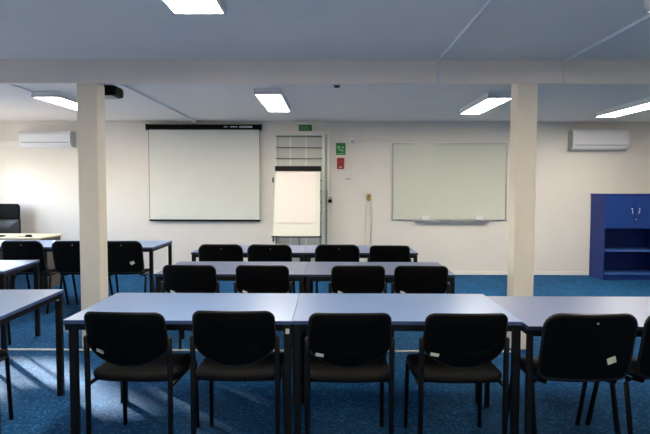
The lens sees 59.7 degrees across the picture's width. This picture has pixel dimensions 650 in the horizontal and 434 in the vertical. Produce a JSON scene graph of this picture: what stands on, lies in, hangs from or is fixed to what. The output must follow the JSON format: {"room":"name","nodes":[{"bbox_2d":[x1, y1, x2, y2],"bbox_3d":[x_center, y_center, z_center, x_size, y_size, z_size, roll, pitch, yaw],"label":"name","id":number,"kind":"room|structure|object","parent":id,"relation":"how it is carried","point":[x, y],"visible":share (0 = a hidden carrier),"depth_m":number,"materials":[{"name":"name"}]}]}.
{"room":"classroom","nodes":[
{"label":"classroom","id":0,"kind":"room"},
{"bbox_2d":[0,0,649,121],"bbox_3d":[0.326,-1.322,3.303,12.200,0.164,12.343,0,3,0],"label":"ceiling","id":1,"kind":"structure","parent":0,"point":[29,29],"depth_m":4.42,"materials":[{"name":"paint"}]},
{"bbox_2d":[6,84,34,92],"bbox_3d":[-3.273,-1.367,5.697,0.030,0.023,1.340,0,3,0],"label":"cable trunking","id":2,"kind":"object","parent":1,"relation":"attached to","point":[12,85],"visible":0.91,"depth_m":6.08,"materials":[{"name":"plastic"}]},
{"bbox_2d":[31,91,105,111],"bbox_3d":[-3.134,-1.414,7.016,0.316,0.068,1.320,0,3,0],"label":"ceiling light","id":3,"kind":"object","parent":1,"relation":"attached to","point":[59,98],"visible":0.6,"depth_m":6.54,"materials":[{"name":"plastic"}]},
{"bbox_2d":[35,97,76,109],"bbox_3d":[-3.134,-1.388,7.017,0.276,0.007,1.276,0,3,0],"label":"diffuser","id":4,"kind":"object","parent":3,"relation":"attached to","point":[68,102],"depth_m":6.71,"materials":[{"name":"white plastic"}]},
{"bbox_2d":[104,84,122,98],"bbox_3d":[-2.159,-1.263,5.517,0.330,0.204,0.285,0,3,0],"label":"projector","id":5,"kind":"object","parent":1,"relation":"hanging from","point":[111,91],"visible":0.48,"depth_m":5.41,"materials":[{"name":"black paint"}]},
{"bbox_2d":[120,84,197,121],"bbox_3d":[-2.108,-1.466,7.582,0.030,0.022,3.370,0,3,0],"label":"cable trunking","id":6,"kind":"object","parent":1,"relation":"attached to","point":[121,85],"visible":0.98,"depth_m":6.95,"materials":[{"name":"plastic"}]},
{"bbox_2d":[160,0,226,14],"bbox_3d":[-0.758,-1.217,2.699,0.326,0.072,1.430,0,3,0],"label":"ceiling light","id":7,"kind":"object","parent":1,"relation":"attached to","point":[176,7],"visible":1,"depth_m":3.29,"materials":[{"name":"plastic"}]},
{"bbox_2d":[254,88,290,111],"bbox_3d":[-0.615,-1.400,6.851,0.306,0.068,1.435,0,3,0],"label":"ceiling light","id":8,"kind":"object","parent":1,"relation":"attached to","point":[272,99],"visible":1,"depth_m":6.52,"materials":[{"name":"plastic"}]},
{"bbox_2d":[257,95,288,110],"bbox_3d":[-0.615,-1.373,6.853,0.266,0.007,1.391,0,3,0],"label":"diffuser","id":9,"kind":"object","parent":8,"relation":"attached to","point":[270,102],"depth_m":6.75,"materials":[{"name":"white plastic"}]},
{"bbox_2d":[0,60,649,84],"bbox_3d":[0.337,-1.271,4.978,11.800,0.207,0.066,0,3,0],"label":"ceiling beam","id":10,"kind":"structure","parent":1,"relation":"attached to","point":[208,72],"depth_m":4.96,"materials":[{"name":"paint"}]},
{"bbox_2d":[437,0,494,83],"bbox_3d":[0.965,-1.063,1.145,0.024,0.205,7.615,0,3,0],"label":"cable trunking","id":11,"kind":"object","parent":1,"relation":"attached to","point":[485,7],"visible":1,"depth_m":4.04,"materials":[{"name":"plastic"}]},
{"bbox_2d":[459,92,510,113],"bbox_3d":[1.979,-1.405,7.058,0.291,0.068,1.405,0,3,0],"label":"ceiling light","id":12,"kind":"object","parent":1,"relation":"attached to","point":[489,100],"visible":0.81,"depth_m":6.79,"materials":[{"name":"plastic"}]},
{"bbox_2d":[462,98,508,113],"bbox_3d":[1.979,-1.379,7.060,0.251,0.007,1.361,0,3,0],"label":"diffuser","id":13,"kind":"object","parent":12,"relation":"attached to","point":[482,105],"depth_m":6.96,"materials":[{"name":"white plastic"}]},
{"bbox_2d":[564,14,649,61],"bbox_3d":[2.066,-1.151,1.130,0.030,0.022,7.609,0,3,0],"label":"cable trunking","id":14,"kind":"object","parent":1,"relation":"attached to","point":[647,17],"visible":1,"depth_m":4.12,"materials":[{"name":"plastic"}]},
{"bbox_2d":[594,97,649,116],"bbox_3d":[3.979,-1.416,7.349,0.306,0.068,1.425,0,3,0],"label":"ceiling light","id":15,"kind":"object","parent":1,"relation":"attached to","point":[643,104],"visible":1,"depth_m":7.38,"materials":[{"name":"plastic"}]},
{"bbox_2d":[598,103,649,116],"bbox_3d":[3.979,-1.390,7.351,0.266,0.007,1.381,0,3,0],"label":"diffuser","id":16,"kind":"object","parent":15,"relation":"attached to","point":[634,107],"depth_m":7.39,"materials":[{"name":"white plastic"}]},
{"bbox_2d":[644,0,649,12],"bbox_3d":[2.044,-1.209,2.664,0.311,0.072,1.400,0,3,0],"label":"ceiling light","id":17,"kind":"object","parent":1,"relation":"attached to","point":[646,2],"visible":1,"depth_m":3.33,"materials":[{"name":"plastic"}]},
{"bbox_2d":[0,123,649,271],"bbox_3d":[0.365,-0.362,9.435,12.200,2.620,0.200,0,3,0],"label":"wall","id":18,"kind":"structure","parent":0,"point":[44,182],"depth_m":9.34,"materials":[{"name":"beige paint"}]},
{"bbox_2d":[0,141,20,146],"bbox_3d":[-5.244,-1.199,9.314,0.581,0.100,0.031,0,3,0],"label":"cable trunking","id":19,"kind":"object","parent":18,"relation":"attached to","point":[2,143],"visible":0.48,"depth_m":9.30,"materials":[{"name":"paint"}]},
{"bbox_2d":[18,131,75,147],"bbox_3d":[-4.519,-1.263,9.217,0.836,0.259,0.205,0,3,0],"label":"air conditioner","id":20,"kind":"object","parent":18,"relation":"attached to","point":[27,139],"visible":1,"depth_m":9.13,"materials":[{"name":"plastic"}]},
{"bbox_2d":[145,124,261,220],"bbox_3d":[-1.975,-0.723,9.272,1.880,1.587,0.118,0,3,0],"label":"projection screen","id":21,"kind":"object","parent":18,"relation":"attached to","point":[198,172],"visible":1,"depth_m":9.27,"materials":[{"name":"white fabric"}]},
{"bbox_2d":[272,130,331,261],"bbox_3d":[-0.376,-0.235,9.322,0.980,2.375,0.050,0,3,0],"label":"door","id":22,"kind":"structure","parent":18,"relation":"in","point":[280,141],"depth_m":9.29,"materials":[{"name":"paint"}]},
{"bbox_2d":[272,131,331,244],"bbox_3d":[-0.374,-0.234,9.267,0.975,2.340,0.090,0,3,0],"label":"security grille","id":23,"kind":"object","parent":22,"relation":"attached to","point":[323,158],"visible":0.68,"depth_m":9.23,"materials":[{"name":"white metal"}]},
{"bbox_2d":[299,125,311,130],"bbox_3d":[-0.320,-1.456,9.259,0.214,0.100,0.026,0,3,0],"label":"exit sign","id":24,"kind":"object","parent":18,"relation":"attached to","point":[301,127],"visible":1,"depth_m":9.25,"materials":[{"name":"green plastic"}]},
{"bbox_2d":[0,121,649,123],"bbox_3d":[0.367,-1.544,9.261,11.800,0.035,0.020,0,3,0],"label":"trim","id":25,"kind":"structure","parent":18,"relation":"attached to","point":[247,122],"depth_m":9.25,"materials":[{"name":"beige paint"}]},
{"bbox_2d":[337,158,343,168],"bbox_3d":[0.254,-0.877,9.278,0.116,0.180,0.060,0,3,0],"label":"fire alarm box","id":26,"kind":"object","parent":18,"relation":"attached to","point":[340,161],"visible":1,"depth_m":9.25,"materials":[{"name":"red plastic"}]},
{"bbox_2d":[336,143,345,154],"bbox_3d":[0.259,-1.115,9.289,0.156,0.196,0.012,0,3,0],"label":"safety sign","id":27,"kind":"object","parent":18,"relation":"attached to","point":[340,147],"visible":1,"depth_m":9.28,"materials":[{"name":"green plastic"}]},
{"bbox_2d":[345,175,350,179],"bbox_3d":[0.380,-0.650,9.297,0.100,0.070,0.044,0,3,0],"label":"wall switch","id":28,"kind":"object","parent":18,"relation":"attached to","point":[347,177],"visible":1,"depth_m":9.28,"materials":[{"name":"white plastic"}]},
{"bbox_2d":[350,144,350,174],"bbox_3d":[0.419,-0.945,9.296,0.017,0.600,0.014,0,3,0],"label":"cable trunking","id":29,"kind":"object","parent":18,"relation":"attached to","point":[350,144],"visible":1,"depth_m":9.29,"materials":[{"name":"beige paint"}]},
{"bbox_2d":[350,137,354,143],"bbox_3d":[0.451,-1.248,9.249,0.090,0.100,0.074,0,3,0],"label":"sensor","id":30,"kind":"object","parent":18,"relation":"attached to","point":[352,139],"visible":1,"depth_m":9.22,"materials":[{"name":"plastic"}]},
{"bbox_2d":[144,270,588,274],"bbox_3d":[0.361,0.922,9.397,11.800,0.060,0.014,0,3,0],"label":"baseboard","id":31,"kind":"structure","parent":18,"relation":"attached to","point":[155,271],"depth_m":9.37,"materials":[{"name":"paint"}]},
{"bbox_2d":[365,194,371,261],"bbox_3d":[0.715,0.260,9.338,0.111,1.280,0.055,0,3,0],"label":"cord","id":32,"kind":"object","parent":18,"relation":"attached to","point":[368,195],"visible":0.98,"depth_m":9.33,"materials":[{"name":"white plastic"}]},
{"bbox_2d":[392,143,507,221],"bbox_3d":[2.042,-0.561,9.270,1.880,1.291,0.085,0,3,0],"label":"whiteboard","id":33,"kind":"object","parent":18,"relation":"attached to","point":[441,181],"visible":1,"depth_m":9.29,"materials":[{"name":"ceramic"}]},
{"bbox_2d":[422,215,429,219],"bbox_3d":[1.655,0.021,9.291,0.141,0.092,0.044,0,3,0],"label":"eraser","id":34,"kind":"object","parent":33,"relation":"on","point":[424,217],"visible":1,"depth_m":9.27,"materials":[{"name":"white plastic"}]},
{"bbox_2d":[415,220,488,221],"bbox_3d":[2.080,0.070,9.290,1.200,0.028,0.057,0,3,0],"label":"tray","id":35,"kind":"object","parent":33,"relation":"on","point":[415,220],"depth_m":9.26,"materials":[{"name":"metal"}]},
{"bbox_2d":[475,216,482,220],"bbox_3d":[2.520,0.023,9.286,0.126,0.092,0.044,0,3,0],"label":"eraser","id":36,"kind":"object","parent":33,"relation":"on","point":[477,218],"visible":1,"depth_m":9.26,"materials":[{"name":"white plastic"}]},
{"bbox_2d":[567,130,629,149],"bbox_3d":[4.418,-1.242,9.156,0.901,0.324,0.205,0,3,0],"label":"air conditioner","id":37,"kind":"object","parent":18,"relation":"attached to","point":[577,139],"visible":1,"depth_m":9.06,"materials":[{"name":"plastic"}]},
{"bbox_2d":[0,274,649,433],"bbox_3d":[0.320,1.334,3.446,12.200,0.120,12.343,0,3,0],"label":"floor","id":38,"kind":"structure","parent":0,"point":[248,407],"depth_m":3.96,"materials":[{"name":"blue carpet"}]},
{"bbox_2d":[0,349,13,419],"bbox_3d":[-2.174,0.872,3.230,0.474,0.817,0.590,0,3,-2],"label":"chair","id":39,"kind":"object","parent":38,"relation":"on","point":[3,353],"visible":1,"depth_m":3.50,"materials":[{"name":"black plastic"}]},
{"bbox_2d":[7,321,10,344],"bbox_3d":[-3.096,0.768,4.878,0.474,0.842,0.590,0,3,-4],"label":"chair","id":40,"kind":"object","parent":38,"relation":"on","point":[8,323],"visible":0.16,"depth_m":5.17,"materials":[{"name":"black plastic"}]},
{"bbox_2d":[0,204,20,278],"bbox_3d":[-5.141,0.383,8.899,0.650,1.164,0.652,0,3,-5],"label":"office chair","id":41,"kind":"object","parent":38,"relation":"on","point":[10,220],"visible":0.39,"depth_m":9.15,"materials":[{"name":"black fabric"}]},
{"bbox_2d":[0,260,40,353],"bbox_3d":[-3.341,0.807,5.082,1.228,0.740,0.750,0,3,-6],"label":"table","id":42,"kind":"object","parent":38,"relation":"on","point":[7,267],"visible":0.64,"depth_m":5.16,"materials":[{"name":"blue laminate"}]},
{"bbox_2d":[0,240,43,289],"bbox_3d":[-4.336,0.696,7.088,1.228,0.740,0.840,0,3,0],"label":"table","id":43,"kind":"object","parent":38,"relation":"on","point":[41,277],"visible":0.06,"depth_m":7.42,"materials":[{"name":"black metal"}]},
{"bbox_2d":[0,233,62,287],"bbox_3d":[-4.627,0.636,8.079,1.480,0.750,0.700,0,3,0],"label":"desk","id":44,"kind":"object","parent":38,"relation":"on","point":[55,281],"visible":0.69,"depth_m":8.08,"materials":[{"name":"beige laminate"}]},
{"bbox_2d":[0,289,64,433],"bbox_3d":[-2.412,0.895,3.492,1.228,0.740,0.880,0,3,-2],"label":"table","id":45,"kind":"object","parent":38,"relation":"on","point":[14,304],"visible":1,"depth_m":3.78,"materials":[{"name":"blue laminate"}]},
{"bbox_2d":[1,240,69,313],"bbox_3d":[-3.382,0.670,6.628,0.474,0.854,0.679,0,3,0],"label":"chair","id":46,"kind":"object","parent":38,"relation":"on","point":[11,250],"visible":0.63,"depth_m":6.33,"materials":[{"name":"black fabric"}]},
{"bbox_2d":[52,241,112,304],"bbox_3d":[-2.818,0.672,6.624,0.474,0.854,0.679,0,3,-1],"label":"chair","id":47,"kind":"object","parent":38,"relation":"on","point":[66,254],"visible":0.57,"depth_m":6.33,"materials":[{"name":"black fabric"}]},
{"bbox_2d":[10,240,171,292],"bbox_3d":[-2.866,0.700,7.078,1.698,0.740,0.840,0,3,0],"label":"table","id":48,"kind":"object","parent":38,"relation":"on","point":[149,246],"visible":0.28,"depth_m":7.04,"materials":[{"name":"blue laminate"}]},
{"bbox_2d":[76,83,107,347],"bbox_3d":[-2.097,-0.083,5.123,0.180,2.518,0.180,0,3,0],"label":"column","id":49,"kind":"structure","parent":38,"relation":"on","point":[90,96],"depth_m":5.04,"materials":[{"name":"paint"}]},
{"bbox_2d":[107,241,155,292],"bbox_3d":[-2.292,0.672,6.631,0.474,0.854,0.679,0,3,-3],"label":"chair","id":50,"kind":"object","parent":38,"relation":"on","point":[124,257],"visible":0.66,"depth_m":6.35,"materials":[{"name":"black plastic"}]},
{"bbox_2d":[83,311,199,433],"bbox_3d":[-1.013,0.875,3.152,0.474,0.825,0.590,0,3,3],"label":"chair","id":51,"kind":"object","parent":38,"relation":"on","point":[133,346],"visible":0.97,"depth_m":2.93,"materials":[{"name":"black fabric"}]},
{"bbox_2d":[63,293,299,433],"bbox_3d":[-0.788,0.901,3.439,1.228,0.740,0.784,0,3,0],"label":"table","id":52,"kind":"object","parent":38,"relation":"on","point":[177,309],"visible":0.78,"depth_m":3.30,"materials":[{"name":"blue laminate"}]},
{"bbox_2d":[161,265,219,353],"bbox_3d":[-1.070,0.780,4.739,0.474,0.842,0.590,0,3,1],"label":"chair","id":53,"kind":"object","parent":38,"relation":"on","point":[176,278],"visible":0.5,"depth_m":4.48,"materials":[{"name":"black fabric"}]},
{"bbox_2d":[198,244,243,261],"bbox_3d":[-1.107,0.694,6.293,0.474,0.854,0.679,0,3,-1],"label":"chair","id":54,"kind":"object","parent":38,"relation":"on","point":[206,252],"visible":0.28,"depth_m":5.97,"materials":[{"name":"black plastic"}]},
{"bbox_2d":[154,261,307,338],"bbox_3d":[-0.778,0.815,5.032,1.228,0.740,0.784,0,3,0],"label":"table","id":55,"kind":"object","parent":38,"relation":"on","point":[225,270],"visible":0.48,"depth_m":4.95,"materials":[{"name":"grey laminate"}]},
{"bbox_2d":[189,310,283,433],"bbox_3d":[-0.467,0.872,3.148,0.474,0.834,0.590,0,3,0],"label":"chair","id":56,"kind":"object","parent":38,"relation":"on","point":[236,346],"visible":0.98,"depth_m":2.92,"materials":[{"name":"black fabric"}]},
{"bbox_2d":[191,245,306,261],"bbox_3d":[-0.836,0.734,6.540,1.228,0.740,0.784,0,3,0],"label":"table","id":57,"kind":"object","parent":38,"relation":"on","point":[298,251],"visible":0.2,"depth_m":6.16,"materials":[{"name":"grey laminate"}]},
{"bbox_2d":[0,348,510,351],"bbox_3d":[-1.947,1.179,5.032,7.216,0.008,0.035,0,3,0],"label":"floor strip","id":58,"kind":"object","parent":38,"relation":"on","point":[0,348],"depth_m":5.02,"materials":[{"name":"white plastic"}]},
{"bbox_2d":[234,265,291,292],"bbox_3d":[-0.490,0.782,4.735,0.474,0.842,0.590,0,3,2],"label":"chair","id":59,"kind":"object","parent":38,"relation":"on","point":[249,278],"visible":0.51,"depth_m":4.47,"materials":[{"name":"black fabric"}]},
{"bbox_2d":[247,244,294,292],"bbox_3d":[-0.580,0.695,6.290,0.474,0.854,0.679,0,3,1],"label":"chair","id":60,"kind":"object","parent":38,"relation":"on","point":[255,252],"visible":0.31,"depth_m":5.97,"materials":[{"name":"black fabric"}]},
{"bbox_2d":[271,166,321,261],"bbox_3d":[-0.399,0.103,8.642,0.629,1.756,0.664,3,4,43],"label":"flipchart","id":61,"kind":"object","parent":38,"relation":"on","point":[297,188],"visible":0.91,"depth_m":8.59,"materials":[{"name":"paper"}]},
{"bbox_2d":[271,236,321,237],"bbox_3d":[-0.433,0.300,8.545,0.763,0.020,0.096,0,3,0],"label":"tray","id":62,"kind":"object","parent":61,"relation":"on","point":[271,236],"depth_m":8.52,"materials":[{"name":"grey plastic"}]},
{"bbox_2d":[315,244,359,292],"bbox_3d":[0.126,0.697,6.285,0.474,0.854,0.679,0,3,-1],"label":"chair","id":63,"kind":"object","parent":38,"relation":"on","point":[323,252],"visible":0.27,"depth_m":5.96,"materials":[{"name":"black fabric"}]},
{"bbox_2d":[304,313,394,433],"bbox_3d":[0.125,0.878,3.144,0.474,0.825,0.590,0,3,-1],"label":"chair","id":64,"kind":"object","parent":38,"relation":"on","point":[344,347],"visible":1,"depth_m":2.92,"materials":[{"name":"black fabric"}]},
{"bbox_2d":[328,265,386,359],"bbox_3d":[0.261,0.784,4.730,0.474,0.842,0.590,0,3,0],"label":"chair","id":65,"kind":"object","parent":38,"relation":"on","point":[344,278],"visible":0.44,"depth_m":4.46,"materials":[{"name":"black fabric"}]},
{"bbox_2d":[304,245,417,261],"bbox_3d":[0.393,0.737,6.532,1.228,0.740,0.784,0,3,0],"label":"table","id":66,"kind":"object","parent":38,"relation":"on","point":[309,253],"visible":0.27,"depth_m":6.17,"materials":[{"name":"grey laminate"}]},
{"bbox_2d":[305,262,455,353],"bbox_3d":[0.452,0.819,5.024,1.228,0.740,0.784,0,3,0],"label":"table","id":67,"kind":"object","parent":38,"relation":"on","point":[315,271],"visible":0.34,"depth_m":4.96,"materials":[{"name":"grey laminate"}]},
{"bbox_2d":[367,245,411,282],"bbox_3d":[0.694,0.702,6.250,0.474,0.842,0.590,0,3,2],"label":"chair","id":68,"kind":"object","parent":38,"relation":"on","point":[378,253],"visible":0.4,"depth_m":5.98,"materials":[{"name":"black plastic"}]},
{"bbox_2d":[293,293,522,433],"bbox_3d":[0.442,0.905,3.435,1.228,0.740,0.784,0,3,0],"label":"table","id":69,"kind":"object","parent":38,"relation":"on","point":[408,312],"visible":0.78,"depth_m":3.31,"materials":[{"name":"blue laminate"}]},
{"bbox_2d":[391,266,449,336],"bbox_3d":[0.768,0.785,4.727,0.474,0.842,0.590,0,3,2],"label":"chair","id":70,"kind":"object","parent":38,"relation":"on","point":[407,279],"visible":0.52,"depth_m":4.46,"materials":[{"name":"black fabric"}]},
{"bbox_2d":[404,313,509,433],"bbox_3d":[0.718,0.879,3.140,0.474,0.825,0.590,0,3,-1],"label":"chair","id":71,"kind":"object","parent":38,"relation":"on","point":[458,347],"visible":1,"depth_m":2.92,"materials":[{"name":"black fabric"}]},
{"bbox_2d":[506,84,537,349],"bbox_3d":[1.770,-0.072,5.096,0.180,2.518,0.180,0,3,0],"label":"column","id":72,"kind":"structure","parent":38,"relation":"on","point":[524,97],"depth_m":5.01,"materials":[{"name":"paint"}]},
{"bbox_2d":[484,296,649,433],"bbox_3d":[1.673,0.914,3.361,1.230,0.735,0.810,0,3,0],"label":"table","id":73,"kind":"object","parent":38,"relation":"on","point":[532,311],"visible":0.7,"depth_m":3.37,"materials":[{"name":"grey laminate"}]},
{"bbox_2d":[508,313,637,433],"bbox_3d":[1.326,0.877,3.131,0.474,0.841,0.679,0,3,0],"label":"chair","id":74,"kind":"object","parent":38,"relation":"on","point":[574,347],"visible":0.92,"depth_m":2.84,"materials":[{"name":"black plastic"}]},
{"bbox_2d":[585,316,649,433],"bbox_3d":[1.834,0.872,3.133,0.474,0.854,0.679,0,3,0],"label":"chair","id":75,"kind":"object","parent":38,"relation":"on","point":[639,371],"visible":0.73,"depth_m":2.98,"materials":[{"name":"black plastic"}]},
{"bbox_2d":[589,194,649,279],"bbox_3d":[4.827,0.305,9.054,0.961,1.350,0.520,0,3,0],"label":"storage cabinet","id":76,"kind":"object","parent":38,"relation":"on","point":[620,223],"visible":1,"depth_m":9.00,"materials":[{"name":"blue metal"}]},
{"bbox_2d":[604,269,649,274],"bbox_3d":[4.826,0.886,9.108,0.893,0.024,0.452,0,3,0],"label":"shelf","id":77,"kind":"object","parent":76,"relation":"attached to","point":[606,271],"depth_m":9.04,"materials":[{"name":"blue wood"}]},
{"bbox_2d":[605,247,649,251],"bbox_3d":[4.827,0.521,9.088,0.893,0.024,0.452,0,3,0],"label":"shelf","id":78,"kind":"object","parent":76,"relation":"attached to","point":[607,249],"depth_m":8.98,"materials":[{"name":"blue wood"}]},
{"bbox_2d":[606,228,649,228],"bbox_3d":[4.828,0.167,9.069,0.893,0.024,0.452,0,3,0],"label":"shelf","id":79,"kind":"object","parent":76,"relation":"attached to","point":[606,228],"depth_m":8.84,"materials":[{"name":"blue wood"}]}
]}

